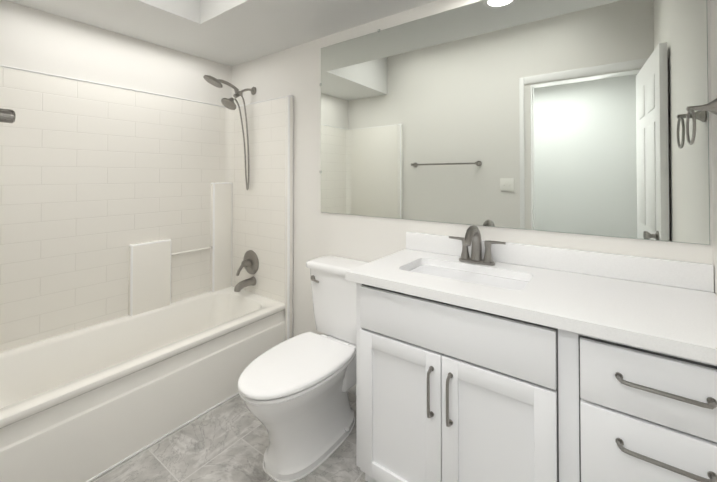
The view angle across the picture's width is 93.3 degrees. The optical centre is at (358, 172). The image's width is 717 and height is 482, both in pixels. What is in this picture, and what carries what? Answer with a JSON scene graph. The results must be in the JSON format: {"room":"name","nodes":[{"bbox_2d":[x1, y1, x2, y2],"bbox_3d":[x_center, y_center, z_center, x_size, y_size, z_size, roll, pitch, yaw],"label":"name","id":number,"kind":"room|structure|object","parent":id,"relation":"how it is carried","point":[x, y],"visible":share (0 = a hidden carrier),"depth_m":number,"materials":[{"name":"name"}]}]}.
{"room":"bathroom","nodes":[
{"label":"bathroom","id":0,"kind":"room"},
{"bbox_2d":[0,0,231,105],"bbox_3d":[-1.533,-0.086,2.234,0.120,2.830,1.714,0,-1,36],"label":"wall","id":1,"kind":"structure","parent":0,"point":[32,39],"depth_m":2.07,"materials":[{"name":"white paint"}]},
{"bbox_2d":[7,0,436,66],"bbox_3d":[-0.390,-1.182,1.344,2.791,0.580,1.594,0,-1,36],"label":"ceiling","id":2,"kind":"structure","parent":0,"point":[231,33],"depth_m":1.97,"materials":[{"name":"white paint"}]},
{"bbox_2d":[91,392,367,481],"bbox_3d":[-0.757,1.342,0.808,3.031,0.060,3.084,0,-1,36],"label":"floor","id":3,"kind":"structure","parent":0,"point":[227,441],"depth_m":1.57,"materials":[{"name":"tile"}]},
{"bbox_2d":[0,65,292,481],"bbox_3d":[-1.217,0.327,1.926,0.743,1.997,1.590,0,-1,36],"label":"tub","id":4,"kind":"object","parent":3,"relation":"on","point":[146,270],"visible":0.98,"depth_m":2.01,"materials":[{"name":"white plastic"}]},
{"bbox_2d":[238,255,368,481],"bbox_3d":[-0.225,0.919,1.683,0.498,0.808,0.803,0,-1,36],"label":"toilet","id":5,"kind":"object","parent":3,"relation":"on","point":[293,393],"visible":0.85,"depth_m":1.56,"materials":[{"name":"white ceramic"}]},
{"bbox_2d":[346,225,716,481],"bbox_3d":[0.571,0.775,1.260,1.161,1.085,0.560,0,-1,36],"label":"bathroom vanity","id":6,"kind":"object","parent":3,"relation":"on","point":[478,359],"visible":1,"depth_m":1.08,"materials":[{"name":"white paint"}]},
{"bbox_2d":[449,225,505,265],"bbox_3d":[0.502,0.322,1.489,0.252,0.173,0.168,0,-1,36],"label":"faucet","id":7,"kind":"object","parent":6,"relation":"on","point":[473,234],"depth_m":1.51,"materials":[{"name":"silver metal"}]},
{"bbox_2d":[232,0,712,336],"bbox_3d":[0.162,-0.089,1.989,2.911,2.830,0.120,0,-1,36],"label":"wall","id":8,"kind":"structure","parent":0,"point":[295,71],"depth_m":2.19,"materials":[{"name":"white paint"}]},
{"bbox_2d":[348,384,355,394],"bbox_3d":[-0.086,1.282,2.068,0.881,0.090,0.012,0,-1,36],"label":"baseboard","id":9,"kind":"structure","parent":8,"relation":"attached to","point":[352,389],"depth_m":2.01,"materials":[{"name":"white paint"}]},
{"bbox_2d":[319,0,709,244],"bbox_3d":[0.472,-0.284,1.683,1.790,1.078,0.010,0,-1,36],"label":"mirror","id":10,"kind":"object","parent":8,"relation":"attached to","point":[565,116],"visible":1,"depth_m":1.48,"materials":[{"name":"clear mirror"}]},
{"bbox_2d":[710,0,716,294],"bbox_3d":[0.421,-0.113,-0.030,0.120,2.830,2.844,0,-1,36],"label":"wall","id":11,"kind":"structure","parent":0,"point":[713,26],"depth_m":1.13,"materials":[{"name":"white paint"}]},
{"bbox_2d":[686,98,716,144],"bbox_3d":[1.117,-0.163,1.100,0.075,0.147,0.120,0,-1,36],"label":"towel ring","id":12,"kind":"object","parent":11,"relation":"attached to","point":[711,106],"visible":1,"depth_m":1.09,"materials":[{"name":"silver metal"}]},
{"bbox_3d":[-0.942,-0.105,0.672,2.911,2.830,0.120,0,-1,36],"label":"wall","id":13,"kind":"structure","parent":0,"visible":0},
{"bbox_2d":[0,108,15,122],"bbox_3d":[-0.972,-0.108,0.826,0.705,0.052,0.089,0,-1,36],"label":"towel rail","id":14,"kind":"object","parent":13,"relation":"attached to","point":[7,115],"visible":1,"depth_m":0.65,"materials":[{"name":"silver metal"}]}
]}

